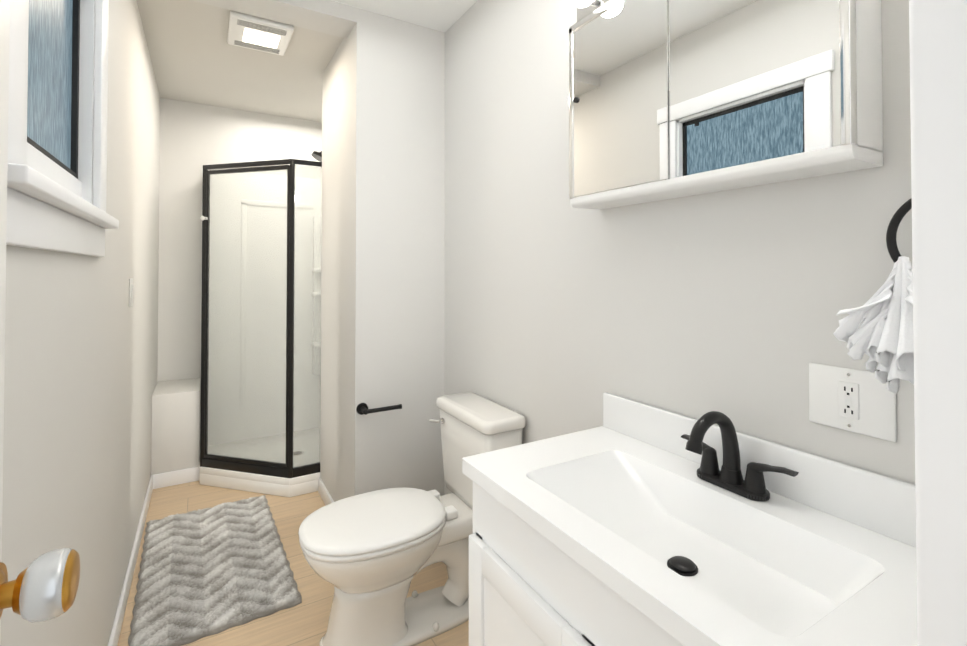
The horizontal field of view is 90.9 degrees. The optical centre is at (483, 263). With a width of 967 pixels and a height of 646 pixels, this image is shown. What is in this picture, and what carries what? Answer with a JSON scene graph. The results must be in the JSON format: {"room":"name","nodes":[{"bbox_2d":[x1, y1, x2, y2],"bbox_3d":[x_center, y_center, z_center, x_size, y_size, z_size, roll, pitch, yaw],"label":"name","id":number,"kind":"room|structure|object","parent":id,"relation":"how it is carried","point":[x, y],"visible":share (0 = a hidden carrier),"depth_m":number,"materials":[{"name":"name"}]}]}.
{"room":"bathroom","nodes":[
{"label":"bathroom","id":0,"kind":"room"},
{"bbox_2d":[0,0,159,645],"bbox_3d":[-0.981,0.057,1.040,0.120,2.520,5.220,1,-1,-31],"label":"wall","id":1,"kind":"structure","parent":0,"point":[81,359],"depth_m":1.32,"materials":[{"name":"white paint"}]},
{"bbox_2d":[0,0,79,636],"bbox_3d":[-0.362,0.284,0.244,0.112,2.018,0.720,0,-1,-29],"label":"door","id":2,"kind":"structure","parent":1,"relation":"in","point":[42,587],"depth_m":0.53,"materials":[{"name":"white paint"}]},
{"bbox_2d":[6,0,118,256],"bbox_3d":[-0.893,-0.439,1.010,0.097,0.830,0.845,1,-1,-31],"label":"window","id":3,"kind":"structure","parent":1,"relation":"in","point":[57,124],"depth_m":1.06,"materials":[{"name":"white wood"}]},
{"bbox_2d":[108,475,152,645],"bbox_3d":[-1.333,1.285,1.749,0.012,0.085,2.530,1,-1,-31],"label":"baseboard","id":4,"kind":"structure","parent":1,"relation":"attached to","point":[118,621],"depth_m":1.95,"materials":[{"name":"white wood"}]},
{"bbox_2d":[129,278,133,306],"bbox_3d":[-1.448,0.118,1.960,0.011,0.115,0.070,1,-1,-31],"label":"switch plate","id":5,"kind":"object","parent":1,"relation":"attached to","point":[131,291],"visible":1,"depth_m":1.95,"materials":[{"name":"white plastic"}]},
{"bbox_2d":[151,378,200,474],"bbox_3d":[-1.980,1.070,3.083,0.250,0.555,0.420,1,-1,-31],"label":"wall","id":6,"kind":"structure","parent":0,"point":[175,430],"depth_m":2.91,"materials":[{"name":"white paint"}]},
{"bbox_2d":[153,467,198,488],"bbox_3d":[-1.865,1.302,2.897,0.262,0.085,0.012,1,-1,-31],"label":"baseboard","id":7,"kind":"structure","parent":6,"relation":"attached to","point":[172,478],"depth_m":2.89,"materials":[{"name":"white wood"}]},
{"bbox_2d":[157,98,321,381],"bbox_3d":[-1.658,0.095,3.601,1.315,2.520,0.120,1,-1,-31],"label":"wall","id":8,"kind":"structure","parent":0,"point":[195,138],"depth_m":3.31,"materials":[{"name":"white paint"}]},
{"bbox_2d":[136,0,343,121],"bbox_3d":[-1.272,-1.192,2.966,1.555,0.125,1.640,1,-1,-31],"label":"ceiling","id":9,"kind":"structure","parent":0,"point":[195,57],"depth_m":2.71,"materials":[{"name":"white paint"}]},
{"bbox_2d":[227,11,293,55],"bbox_3d":[-1.102,-1.123,2.345,0.270,0.031,0.320,1,-1,-31],"label":"recessed light","id":10,"kind":"object","parent":9,"relation":"in","point":[258,33],"visible":1,"depth_m":2.30,"materials":[{"name":"white plastic"}]},
{"bbox_2d":[192,0,356,38],"bbox_3d":[-1.005,-1.154,2.066,0.863,0.068,0.180,1,-1,-31],"label":"wall","id":11,"kind":"structure","parent":0,"point":[330,17],"depth_m":2.14,"materials":[{"name":"white paint"}]},
{"bbox_2d":[117,481,468,645],"bbox_3d":[-0.363,1.347,1.386,1.555,0.050,5.220,1,-1,-31],"label":"floor","id":12,"kind":"structure","parent":0,"point":[305,622],"depth_m":1.98,"materials":[{"name":"wood"}]},
{"bbox_2d":[128,495,301,645],"bbox_3d":[-1.220,1.319,2.158,0.563,0.029,1.046,1,-1,-32],"label":"rug","id":13,"kind":"object","parent":12,"relation":"on","point":[217,569],"visible":1,"depth_m":2.01,"materials":[{"name":"grey fabric"}]},
{"bbox_2d":[199,151,321,496],"bbox_3d":[-1.324,0.280,3.168,0.968,2.137,0.952,1,-1,-31],"label":"shower","id":14,"kind":"object","parent":12,"relation":"on","point":[260,402],"visible":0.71,"depth_m":2.91,"materials":[{"name":"glass"}]},
{"bbox_2d":[298,392,525,645],"bbox_3d":[-0.274,0.948,1.764,0.771,0.761,0.440,1,-1,-31],"label":"toilet","id":15,"kind":"object","parent":12,"relation":"on","point":[368,556],"visible":0.94,"depth_m":1.68,"materials":[{"name":"white ceramic"}]},
{"bbox_2d":[462,392,917,645],"bbox_3d":[0.383,0.812,0.928,0.498,1.006,0.880,1,-1,-31],"label":"bathroom vanity","id":16,"kind":"object","parent":12,"relation":"on","point":[629,522],"visible":1,"depth_m":0.92,"materials":[{"name":"white"}]},
{"bbox_2d":[320,8,444,501],"bbox_3d":[-0.580,0.080,2.622,0.452,2.520,0.738,1,-1,-31],"label":"wall","id":17,"kind":"structure","parent":0,"point":[383,219],"depth_m":2.32,"materials":[{"name":"white paint"}]},
{"bbox_2d":[318,477,333,505],"bbox_3d":[-0.777,1.296,2.481,0.012,0.085,0.750,1,-1,-31],"label":"baseboard","id":18,"kind":"structure","parent":17,"relation":"attached to","point":[326,497],"depth_m":2.67,"materials":[{"name":"white wood"}]},
{"bbox_2d":[356,403,401,414],"bbox_3d":[-0.481,0.669,2.202,0.195,0.054,0.071,1,-1,-31],"label":"toilet paper holder","id":19,"kind":"object","parent":17,"relation":"attached to","point":[361,408],"visible":1,"depth_m":2.18,"materials":[{"name":"black metal"}]},
{"bbox_2d":[331,0,476,31],"bbox_3d":[0.053,-1.248,0.718,1.555,0.080,3.580,1,-1,-31],"label":"ceiling","id":20,"kind":"structure","parent":0,"point":[442,15],"depth_m":2.22,"materials":[{"name":"white paint"}]},
{"bbox_2d":[444,0,914,494],"bbox_3d":[-0.062,0.076,2.308,0.120,2.520,3.970,1,-1,-31],"label":"wall","id":21,"kind":"structure","parent":0,"point":[562,315],"depth_m":1.36,"materials":[{"name":"white paint"}]},
{"bbox_2d":[569,0,882,209],"bbox_3d":[0.458,-0.488,1.124,0.192,0.632,0.713,1,-1,-31],"label":"upper cabinet","id":22,"kind":"object","parent":21,"relation":"attached to","point":[670,99],"visible":1,"depth_m":1.02,"materials":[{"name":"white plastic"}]},
{"bbox_2d":[809,363,896,441],"bbox_3d":[0.691,0.258,0.899,0.010,0.118,0.140,1,-1,-31],"label":"electrical outlet plate","id":23,"kind":"object","parent":21,"relation":"attached to","point":[857,401],"visible":0.92,"depth_m":0.89,"materials":[{"name":"white plastic"}]},
{"bbox_2d":[833,198,913,393],"bbox_3d":[0.707,0.031,0.761,0.126,0.372,0.217,1,-1,-31],"label":"towel ring","id":24,"kind":"object","parent":21,"relation":"attached to","point":[877,326],"visible":0.56,"depth_m":0.79,"materials":[{"name":"black"}]},
{"bbox_3d":[0.640,0.049,0.487,0.520,2.520,0.120,1,-1,-31],"label":"wall","id":25,"kind":"structure","parent":0,"visible":0},
{"bbox_2d":[909,0,966,645],"bbox_3d":[0.418,0.272,0.353,0.030,2.070,0.144,1,-1,-31],"label":"trim","id":26,"kind":"structure","parent":25,"relation":"attached to","point":[938,67],"depth_m":0.40,"materials":[{"name":"white paint"}]}
]}

